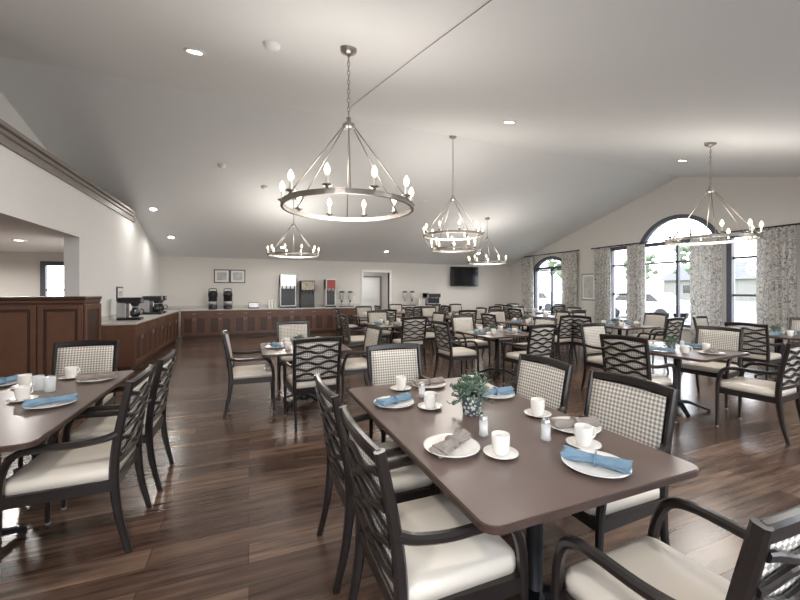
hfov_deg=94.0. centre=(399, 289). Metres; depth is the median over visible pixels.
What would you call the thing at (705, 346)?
coffee mug
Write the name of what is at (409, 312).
dining chair
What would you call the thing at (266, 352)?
dining table
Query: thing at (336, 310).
dining chair
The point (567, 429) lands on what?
dinner plate
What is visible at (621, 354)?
dining chair
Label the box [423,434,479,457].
dinner plate
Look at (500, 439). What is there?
coffee mug
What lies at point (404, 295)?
dispenser
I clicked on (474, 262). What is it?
chandelier
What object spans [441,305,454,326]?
dining chair
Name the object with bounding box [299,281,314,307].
dispenser
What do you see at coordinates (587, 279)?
framed picture
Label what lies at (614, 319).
succulent planter
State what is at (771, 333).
cloth napkin
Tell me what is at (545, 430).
salt shaker
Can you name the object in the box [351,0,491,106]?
conduit
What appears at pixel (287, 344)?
coffee mug
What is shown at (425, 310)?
dining chair
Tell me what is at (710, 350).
cloth napkin
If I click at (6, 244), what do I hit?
ceiling
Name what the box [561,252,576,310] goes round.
curtain
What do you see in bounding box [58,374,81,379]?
saucer
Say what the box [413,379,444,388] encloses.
dinner plate
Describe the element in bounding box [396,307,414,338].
dining chair
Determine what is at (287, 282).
beverage dispenser
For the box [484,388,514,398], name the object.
dinner plate
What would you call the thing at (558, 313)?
dining chair
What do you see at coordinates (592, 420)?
cloth napkin
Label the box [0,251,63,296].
wall
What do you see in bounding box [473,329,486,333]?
cloth napkin
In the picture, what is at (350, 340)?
dining chair
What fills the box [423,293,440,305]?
beverage dispenser
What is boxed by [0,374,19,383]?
cloth napkin
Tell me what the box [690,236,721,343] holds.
curtain
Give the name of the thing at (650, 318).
dining chair
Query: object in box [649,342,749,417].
dining table
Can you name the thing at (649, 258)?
tree
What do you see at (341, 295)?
dispenser
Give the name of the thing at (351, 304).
trim
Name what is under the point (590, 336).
dining chair
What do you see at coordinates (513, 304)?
dining chair
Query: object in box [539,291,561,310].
parked car
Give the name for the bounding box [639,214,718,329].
window
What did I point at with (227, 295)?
coffee airpot
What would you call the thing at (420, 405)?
saucer
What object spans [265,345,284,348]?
dinner plate
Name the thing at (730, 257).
window
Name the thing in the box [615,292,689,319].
parked car
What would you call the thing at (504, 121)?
recessed light
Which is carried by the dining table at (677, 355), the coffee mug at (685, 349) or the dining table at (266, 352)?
the coffee mug at (685, 349)
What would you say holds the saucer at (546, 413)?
on the dining table at (533, 488)
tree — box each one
[546,259,561,279]
[623,254,660,279]
[672,245,689,274]
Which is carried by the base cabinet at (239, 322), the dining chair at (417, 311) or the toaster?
the toaster
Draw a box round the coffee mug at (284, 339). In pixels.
[281,338,289,344]
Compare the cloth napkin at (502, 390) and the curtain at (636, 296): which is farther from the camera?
the curtain at (636, 296)
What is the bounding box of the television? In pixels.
[450,266,477,285]
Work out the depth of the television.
15.44 m
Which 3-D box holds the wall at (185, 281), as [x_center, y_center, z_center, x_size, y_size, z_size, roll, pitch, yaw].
[-1.414,0.225,14.073,13.460,2.550,0.150,0,0,-22]
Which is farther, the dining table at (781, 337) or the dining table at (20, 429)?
the dining table at (781, 337)
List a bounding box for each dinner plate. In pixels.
[0,380,17,386]
[22,398,77,408]
[76,377,113,382]
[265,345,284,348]
[374,396,413,407]
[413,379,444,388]
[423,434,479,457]
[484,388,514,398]
[550,416,601,433]
[561,449,631,477]
[649,349,672,352]
[697,350,725,354]
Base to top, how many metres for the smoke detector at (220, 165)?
0.080 m
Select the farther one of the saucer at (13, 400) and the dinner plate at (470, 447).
the saucer at (13, 400)
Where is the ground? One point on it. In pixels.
(745, 311)
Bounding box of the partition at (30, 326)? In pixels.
[0,296,101,377]
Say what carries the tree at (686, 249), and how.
on the ground
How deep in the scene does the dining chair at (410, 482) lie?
1.97 m
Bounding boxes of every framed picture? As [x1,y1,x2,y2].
[116,287,122,297]
[214,269,244,282]
[582,274,593,299]
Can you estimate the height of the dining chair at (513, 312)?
0.999 m
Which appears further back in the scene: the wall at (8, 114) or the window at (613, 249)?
the window at (613, 249)
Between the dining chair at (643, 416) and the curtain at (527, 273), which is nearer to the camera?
the dining chair at (643, 416)
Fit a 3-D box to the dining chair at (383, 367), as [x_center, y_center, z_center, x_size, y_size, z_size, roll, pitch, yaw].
[0.028,1.004,3.269,0.608,0.999,0.622,0,0,-19]
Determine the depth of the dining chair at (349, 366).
5.13 m
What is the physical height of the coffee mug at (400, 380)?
0.092 m
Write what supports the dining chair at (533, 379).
on the floor
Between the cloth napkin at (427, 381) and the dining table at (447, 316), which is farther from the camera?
the dining table at (447, 316)
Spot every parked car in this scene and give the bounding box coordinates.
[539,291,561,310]
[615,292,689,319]
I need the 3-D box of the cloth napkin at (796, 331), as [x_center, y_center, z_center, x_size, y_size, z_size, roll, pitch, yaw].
[6.772,0.717,6.483,0.098,0.065,0.265,0,0,-36]
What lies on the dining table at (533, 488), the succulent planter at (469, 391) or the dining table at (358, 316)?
the succulent planter at (469, 391)
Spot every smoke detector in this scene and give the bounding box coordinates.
[218,163,225,168]
[263,41,279,51]
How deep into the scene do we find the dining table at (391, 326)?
8.12 m
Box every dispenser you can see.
[279,274,296,307]
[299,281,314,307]
[324,279,335,306]
[339,291,353,306]
[402,291,415,305]
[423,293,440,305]
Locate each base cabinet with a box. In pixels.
[101,310,179,370]
[180,306,364,338]
[396,305,451,329]
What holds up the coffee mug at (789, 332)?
on the dining table at (781, 337)
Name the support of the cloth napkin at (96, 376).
on the dinner plate at (98, 379)
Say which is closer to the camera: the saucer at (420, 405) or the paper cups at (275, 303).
the saucer at (420, 405)
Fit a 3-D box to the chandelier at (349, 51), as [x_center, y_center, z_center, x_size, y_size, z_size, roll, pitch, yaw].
[-0.450,-1.419,3.270,1.142,1.437,1.192,0,0,-28]
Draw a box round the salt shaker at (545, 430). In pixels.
[541,417,549,439]
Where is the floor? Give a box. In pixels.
[0,324,799,599]
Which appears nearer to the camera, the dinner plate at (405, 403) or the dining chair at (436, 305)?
the dinner plate at (405, 403)
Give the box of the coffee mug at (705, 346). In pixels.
[702,343,709,349]
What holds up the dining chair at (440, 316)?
on the floor
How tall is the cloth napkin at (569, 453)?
0.065 m
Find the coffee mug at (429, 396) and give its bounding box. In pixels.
[424,391,435,408]
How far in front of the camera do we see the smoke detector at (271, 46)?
3.32 m
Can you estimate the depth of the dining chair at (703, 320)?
7.35 m
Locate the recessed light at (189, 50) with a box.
[183,47,205,55]
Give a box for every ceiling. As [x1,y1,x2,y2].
[0,0,799,265]
[0,232,63,252]
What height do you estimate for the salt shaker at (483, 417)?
0.110 m
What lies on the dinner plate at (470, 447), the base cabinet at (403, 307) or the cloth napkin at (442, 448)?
the cloth napkin at (442, 448)
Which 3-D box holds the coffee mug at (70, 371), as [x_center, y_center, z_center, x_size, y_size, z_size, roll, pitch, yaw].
[-2.795,0.698,3.176,0.082,0.092,0.107,0,0,-20]
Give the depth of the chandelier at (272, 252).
8.89 m
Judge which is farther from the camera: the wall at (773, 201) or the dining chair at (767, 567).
the wall at (773, 201)
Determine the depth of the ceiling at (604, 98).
5.21 m
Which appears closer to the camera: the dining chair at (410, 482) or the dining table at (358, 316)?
the dining chair at (410, 482)
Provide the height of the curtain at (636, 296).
2.790 m
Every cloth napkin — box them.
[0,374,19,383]
[22,393,78,408]
[75,371,117,380]
[269,342,281,347]
[374,392,412,407]
[411,377,444,386]
[428,428,471,457]
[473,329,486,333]
[481,386,514,395]
[503,331,516,334]
[549,416,601,428]
[560,444,632,474]
[649,346,673,351]
[679,342,701,346]
[703,348,718,353]
[769,331,780,334]
[779,329,799,332]
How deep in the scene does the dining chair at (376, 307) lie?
12.28 m
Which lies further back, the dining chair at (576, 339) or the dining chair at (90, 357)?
the dining chair at (576, 339)
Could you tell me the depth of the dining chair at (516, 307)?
11.82 m
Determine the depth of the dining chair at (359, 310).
11.88 m
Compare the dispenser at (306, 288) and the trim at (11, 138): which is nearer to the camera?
the trim at (11, 138)
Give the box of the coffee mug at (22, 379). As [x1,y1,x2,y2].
[17,373,31,385]
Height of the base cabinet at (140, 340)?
0.900 m
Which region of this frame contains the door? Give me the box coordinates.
[363,276,381,309]
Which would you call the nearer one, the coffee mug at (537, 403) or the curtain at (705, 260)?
the coffee mug at (537, 403)
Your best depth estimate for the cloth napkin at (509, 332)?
6.22 m
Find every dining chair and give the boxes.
[0,364,154,566]
[18,340,119,467]
[61,349,175,509]
[221,330,275,416]
[276,320,309,391]
[283,336,341,431]
[314,373,440,594]
[331,324,382,404]
[334,308,358,335]
[339,314,365,358]
[339,405,527,599]
[355,306,371,335]
[366,343,426,442]
[367,310,390,343]
[374,305,396,335]
[377,309,396,338]
[389,304,402,321]
[390,316,426,366]
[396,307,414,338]
[405,309,430,331]
[414,306,422,315]
[421,306,445,326]
[423,312,445,357]
[432,304,439,311]
[432,320,478,379]
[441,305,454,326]
[448,310,476,338]
[449,304,461,324]
[451,315,490,369]
[460,307,486,339]
[477,306,501,329]
[481,313,517,359]
[488,309,520,346]
[503,305,526,331]
[503,324,556,383]
[507,303,528,327]
[508,308,526,342]
[510,306,524,314]
[512,317,557,369]
[513,353,573,413]
[522,370,678,551]
[551,306,564,314]
[551,497,799,599]
[554,315,577,361]
[555,311,573,349]
[567,307,581,310]
[568,311,587,356]
[570,315,610,366]
[579,322,606,388]
[599,334,676,422]
[626,312,667,340]
[637,317,684,371]
[681,326,743,409]
[692,315,743,366]
[715,341,799,444]
[724,322,785,380]
[774,317,799,369]
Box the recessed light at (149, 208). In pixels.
[148,207,157,210]
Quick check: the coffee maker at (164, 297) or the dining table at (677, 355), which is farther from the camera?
the coffee maker at (164, 297)
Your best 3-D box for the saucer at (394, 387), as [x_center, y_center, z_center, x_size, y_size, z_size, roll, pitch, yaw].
[0.007,0.741,2.808,0.156,0.018,0.156,0,0,-22]
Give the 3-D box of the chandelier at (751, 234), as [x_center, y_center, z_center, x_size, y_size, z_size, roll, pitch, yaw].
[4.571,-1.454,5.497,1.103,1.467,1.152,0,0,-45]
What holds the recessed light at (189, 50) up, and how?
in the ceiling at (604, 98)
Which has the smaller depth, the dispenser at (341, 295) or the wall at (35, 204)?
the wall at (35, 204)
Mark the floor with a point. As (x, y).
(236, 514)
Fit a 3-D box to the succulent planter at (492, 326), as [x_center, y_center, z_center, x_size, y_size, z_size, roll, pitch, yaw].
[1.638,0.660,6.576,0.189,0.180,0.197,0,0,40]
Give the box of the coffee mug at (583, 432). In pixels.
[574,423,596,446]
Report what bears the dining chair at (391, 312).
on the floor
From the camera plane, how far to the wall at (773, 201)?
9.80 m
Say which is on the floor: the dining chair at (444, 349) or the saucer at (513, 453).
the dining chair at (444, 349)
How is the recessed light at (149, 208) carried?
in the ceiling at (604, 98)
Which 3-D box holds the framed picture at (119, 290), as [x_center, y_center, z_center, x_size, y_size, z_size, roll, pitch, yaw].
[-5.959,0.080,7.944,0.029,0.300,0.390,0,0,-22]
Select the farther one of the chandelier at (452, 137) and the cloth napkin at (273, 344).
the chandelier at (452, 137)
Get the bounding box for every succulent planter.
[291,334,304,344]
[386,316,393,323]
[447,372,494,416]
[487,323,497,330]
[612,317,620,324]
[663,336,679,349]
[769,324,783,331]
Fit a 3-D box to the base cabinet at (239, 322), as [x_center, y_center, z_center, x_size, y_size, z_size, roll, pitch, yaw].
[-4.038,1.050,12.573,5.790,0.900,0.620,0,0,-22]
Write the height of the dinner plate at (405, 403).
0.022 m
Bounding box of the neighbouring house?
[659,261,755,300]
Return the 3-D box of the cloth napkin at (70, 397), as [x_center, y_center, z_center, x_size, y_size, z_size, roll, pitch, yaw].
[-2.266,0.717,2.427,0.265,0.065,0.098,0,0,-39]
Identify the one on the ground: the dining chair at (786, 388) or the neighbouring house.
the neighbouring house
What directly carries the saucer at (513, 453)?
on the dining table at (533, 488)
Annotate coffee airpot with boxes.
[208,288,217,309]
[223,288,232,308]
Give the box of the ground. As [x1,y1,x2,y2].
[539,299,755,324]
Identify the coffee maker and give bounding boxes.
[116,297,143,320]
[142,296,163,314]
[152,296,167,312]
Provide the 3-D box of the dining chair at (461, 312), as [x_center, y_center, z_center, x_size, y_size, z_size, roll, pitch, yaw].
[1.645,1.004,9.790,0.608,0.999,0.622,0,0,-20]
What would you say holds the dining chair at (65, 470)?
on the floor
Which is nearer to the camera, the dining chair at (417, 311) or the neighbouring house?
the dining chair at (417, 311)
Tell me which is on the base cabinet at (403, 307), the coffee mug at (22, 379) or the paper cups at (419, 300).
the paper cups at (419, 300)
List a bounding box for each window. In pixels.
[40,261,63,295]
[533,256,561,314]
[611,245,632,322]
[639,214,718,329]
[726,229,768,321]
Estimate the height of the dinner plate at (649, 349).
0.022 m
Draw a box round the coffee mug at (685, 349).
[681,345,692,353]
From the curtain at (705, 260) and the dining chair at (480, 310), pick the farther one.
the dining chair at (480, 310)
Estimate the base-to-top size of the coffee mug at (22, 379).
0.092 m
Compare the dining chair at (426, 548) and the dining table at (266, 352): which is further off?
the dining table at (266, 352)
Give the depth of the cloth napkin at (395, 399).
2.42 m
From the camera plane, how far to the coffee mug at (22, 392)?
2.50 m
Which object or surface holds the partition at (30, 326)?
on the floor
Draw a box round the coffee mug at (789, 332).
[787,330,796,335]
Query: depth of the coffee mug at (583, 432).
1.77 m
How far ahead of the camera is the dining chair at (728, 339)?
5.06 m
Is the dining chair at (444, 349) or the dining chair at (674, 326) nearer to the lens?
the dining chair at (444, 349)
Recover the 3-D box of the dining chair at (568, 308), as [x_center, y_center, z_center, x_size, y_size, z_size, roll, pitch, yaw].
[4.980,1.004,11.122,0.622,0.999,0.608,0,0,-20]
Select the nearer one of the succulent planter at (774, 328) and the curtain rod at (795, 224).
the succulent planter at (774, 328)
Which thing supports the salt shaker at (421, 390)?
on the dining table at (533, 488)
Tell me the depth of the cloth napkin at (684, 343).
4.86 m
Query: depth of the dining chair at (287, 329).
6.08 m
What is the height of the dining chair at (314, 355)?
0.999 m
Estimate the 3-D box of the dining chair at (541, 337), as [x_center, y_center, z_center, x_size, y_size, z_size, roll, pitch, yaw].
[2.021,1.004,5.810,0.608,0.999,0.622,0,0,-26]
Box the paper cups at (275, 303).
[268,300,276,307]
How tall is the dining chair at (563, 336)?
0.999 m
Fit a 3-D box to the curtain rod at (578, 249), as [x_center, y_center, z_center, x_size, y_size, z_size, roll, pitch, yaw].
[5.659,-1.363,14.277,0.195,0.084,3.047,0,0,-22]
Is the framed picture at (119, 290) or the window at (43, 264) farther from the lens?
the window at (43, 264)
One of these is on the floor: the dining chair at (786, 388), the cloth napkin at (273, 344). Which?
the dining chair at (786, 388)
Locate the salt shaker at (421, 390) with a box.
[419,381,424,396]
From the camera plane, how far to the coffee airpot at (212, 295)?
11.65 m
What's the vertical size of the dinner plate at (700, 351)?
0.022 m
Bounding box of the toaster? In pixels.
[248,302,259,308]
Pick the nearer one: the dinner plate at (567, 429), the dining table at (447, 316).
the dinner plate at (567, 429)
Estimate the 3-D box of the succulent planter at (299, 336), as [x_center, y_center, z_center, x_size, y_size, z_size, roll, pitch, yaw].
[-1.355,0.660,4.987,0.189,0.180,0.197,0,0,40]
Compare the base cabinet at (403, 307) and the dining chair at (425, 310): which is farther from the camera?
the base cabinet at (403, 307)
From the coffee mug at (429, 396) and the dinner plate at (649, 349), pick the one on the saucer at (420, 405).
the coffee mug at (429, 396)
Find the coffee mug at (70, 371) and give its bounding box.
[64,366,79,377]
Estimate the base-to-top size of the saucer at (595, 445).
0.018 m
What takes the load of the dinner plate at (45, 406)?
on the dining table at (20, 429)
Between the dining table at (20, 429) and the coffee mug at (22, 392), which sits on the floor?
the dining table at (20, 429)
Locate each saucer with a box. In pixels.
[6,395,37,402]
[10,383,38,387]
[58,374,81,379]
[391,385,410,390]
[418,402,441,409]
[483,444,518,459]
[524,408,551,417]
[566,436,601,449]
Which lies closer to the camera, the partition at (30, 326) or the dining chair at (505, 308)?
the partition at (30, 326)
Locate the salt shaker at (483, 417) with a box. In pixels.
[479,414,487,435]
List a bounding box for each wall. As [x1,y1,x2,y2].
[0,92,46,149]
[0,144,159,261]
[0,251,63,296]
[64,237,159,316]
[160,256,509,337]
[363,273,387,308]
[510,177,799,342]
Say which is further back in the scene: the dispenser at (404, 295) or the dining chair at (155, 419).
the dispenser at (404, 295)
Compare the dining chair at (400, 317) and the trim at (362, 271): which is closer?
the dining chair at (400, 317)
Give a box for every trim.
[0,119,134,222]
[101,310,141,321]
[164,303,359,308]
[361,270,391,308]
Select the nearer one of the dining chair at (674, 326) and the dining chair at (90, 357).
the dining chair at (90, 357)
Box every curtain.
[521,257,533,319]
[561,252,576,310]
[594,248,610,333]
[626,244,645,334]
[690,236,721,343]
[756,226,796,352]
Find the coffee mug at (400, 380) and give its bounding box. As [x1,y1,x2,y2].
[396,375,405,389]
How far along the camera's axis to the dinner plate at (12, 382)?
2.93 m
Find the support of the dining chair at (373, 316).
on the floor
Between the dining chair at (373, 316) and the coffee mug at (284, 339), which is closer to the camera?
the coffee mug at (284, 339)
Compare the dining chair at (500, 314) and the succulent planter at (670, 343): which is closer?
the succulent planter at (670, 343)
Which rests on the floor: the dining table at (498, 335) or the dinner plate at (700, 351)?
the dining table at (498, 335)
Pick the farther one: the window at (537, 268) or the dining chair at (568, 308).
the window at (537, 268)
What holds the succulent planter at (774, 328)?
on the dining table at (781, 337)
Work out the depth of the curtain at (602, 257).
11.98 m
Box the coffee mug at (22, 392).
[14,385,33,400]
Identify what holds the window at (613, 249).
in the wall at (773, 201)
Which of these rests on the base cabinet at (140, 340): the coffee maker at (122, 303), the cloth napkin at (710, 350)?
the coffee maker at (122, 303)
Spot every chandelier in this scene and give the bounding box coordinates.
[266,198,319,257]
[278,45,414,221]
[422,135,484,252]
[467,217,506,264]
[663,142,764,245]
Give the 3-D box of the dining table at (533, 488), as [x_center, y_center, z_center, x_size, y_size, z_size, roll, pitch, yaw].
[0.442,1.125,2.211,1.095,0.750,1.814,0,0,-22]
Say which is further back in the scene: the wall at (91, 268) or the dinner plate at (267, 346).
the wall at (91, 268)
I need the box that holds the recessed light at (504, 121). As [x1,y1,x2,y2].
[502,120,515,123]
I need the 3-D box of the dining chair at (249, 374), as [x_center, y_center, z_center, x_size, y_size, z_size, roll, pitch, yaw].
[-1.917,1.004,4.726,0.622,0.999,0.608,0,0,-22]
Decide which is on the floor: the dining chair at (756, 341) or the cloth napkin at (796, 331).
the dining chair at (756, 341)
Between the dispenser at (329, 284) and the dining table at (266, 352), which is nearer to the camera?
the dining table at (266, 352)
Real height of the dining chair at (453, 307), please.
0.999 m
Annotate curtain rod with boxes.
[525,249,578,257]
[591,241,650,249]
[704,223,799,234]
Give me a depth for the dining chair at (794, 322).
6.96 m
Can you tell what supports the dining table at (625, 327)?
on the floor
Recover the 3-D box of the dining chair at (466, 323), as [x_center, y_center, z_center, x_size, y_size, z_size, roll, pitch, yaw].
[1.378,1.004,7.388,0.608,0.999,0.622,0,0,-23]
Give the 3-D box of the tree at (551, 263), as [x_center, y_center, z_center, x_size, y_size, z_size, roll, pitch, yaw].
[32.526,-2.946,73.887,6.022,9.202,5.933,0,0,-25]
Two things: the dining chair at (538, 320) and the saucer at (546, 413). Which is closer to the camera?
the saucer at (546, 413)
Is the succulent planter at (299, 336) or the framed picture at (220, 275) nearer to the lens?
the succulent planter at (299, 336)
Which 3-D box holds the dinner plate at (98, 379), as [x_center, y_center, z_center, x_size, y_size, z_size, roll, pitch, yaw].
[-2.518,0.739,3.102,0.266,0.022,0.266,0,0,-22]
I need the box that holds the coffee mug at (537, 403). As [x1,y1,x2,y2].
[530,397,544,415]
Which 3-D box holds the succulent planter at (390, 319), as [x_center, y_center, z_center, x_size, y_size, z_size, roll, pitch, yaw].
[-0.226,0.660,8.249,0.189,0.180,0.197,0,0,40]
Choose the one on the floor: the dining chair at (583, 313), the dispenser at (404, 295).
the dining chair at (583, 313)
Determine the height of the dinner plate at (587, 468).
0.022 m
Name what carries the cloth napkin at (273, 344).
on the dinner plate at (267, 346)
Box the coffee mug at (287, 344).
[285,342,291,349]
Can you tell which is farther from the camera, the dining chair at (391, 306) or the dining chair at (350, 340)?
the dining chair at (391, 306)
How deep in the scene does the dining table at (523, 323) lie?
8.55 m
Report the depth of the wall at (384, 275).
16.77 m
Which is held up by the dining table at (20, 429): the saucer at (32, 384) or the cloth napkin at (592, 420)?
the saucer at (32, 384)
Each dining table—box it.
[0,370,134,535]
[260,342,351,409]
[348,377,698,599]
[352,315,396,341]
[363,321,401,349]
[427,315,452,339]
[456,329,528,379]
[497,320,558,341]
[522,315,554,317]
[525,310,550,319]
[606,323,660,334]
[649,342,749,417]
[754,332,799,376]
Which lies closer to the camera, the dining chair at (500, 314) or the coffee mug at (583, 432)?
the coffee mug at (583, 432)
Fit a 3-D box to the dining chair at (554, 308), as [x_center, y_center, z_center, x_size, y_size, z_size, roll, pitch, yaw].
[5.035,1.004,12.347,0.608,0.999,0.622,0,0,-23]
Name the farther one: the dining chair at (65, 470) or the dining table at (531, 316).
the dining table at (531, 316)
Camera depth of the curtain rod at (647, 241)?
11.26 m
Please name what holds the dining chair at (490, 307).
on the floor
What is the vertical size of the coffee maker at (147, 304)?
0.450 m
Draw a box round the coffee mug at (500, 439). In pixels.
[491,430,509,455]
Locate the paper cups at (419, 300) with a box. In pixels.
[418,299,424,305]
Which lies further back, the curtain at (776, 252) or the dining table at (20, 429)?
the curtain at (776, 252)
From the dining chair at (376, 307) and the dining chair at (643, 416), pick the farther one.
the dining chair at (376, 307)
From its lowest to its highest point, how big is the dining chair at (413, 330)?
0.999 m
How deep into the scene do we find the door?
16.48 m
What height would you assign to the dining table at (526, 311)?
0.750 m
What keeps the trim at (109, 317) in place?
attached to the wall at (91, 268)
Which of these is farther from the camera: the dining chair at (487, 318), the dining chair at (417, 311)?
the dining chair at (417, 311)
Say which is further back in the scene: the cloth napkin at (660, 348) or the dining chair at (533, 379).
the cloth napkin at (660, 348)

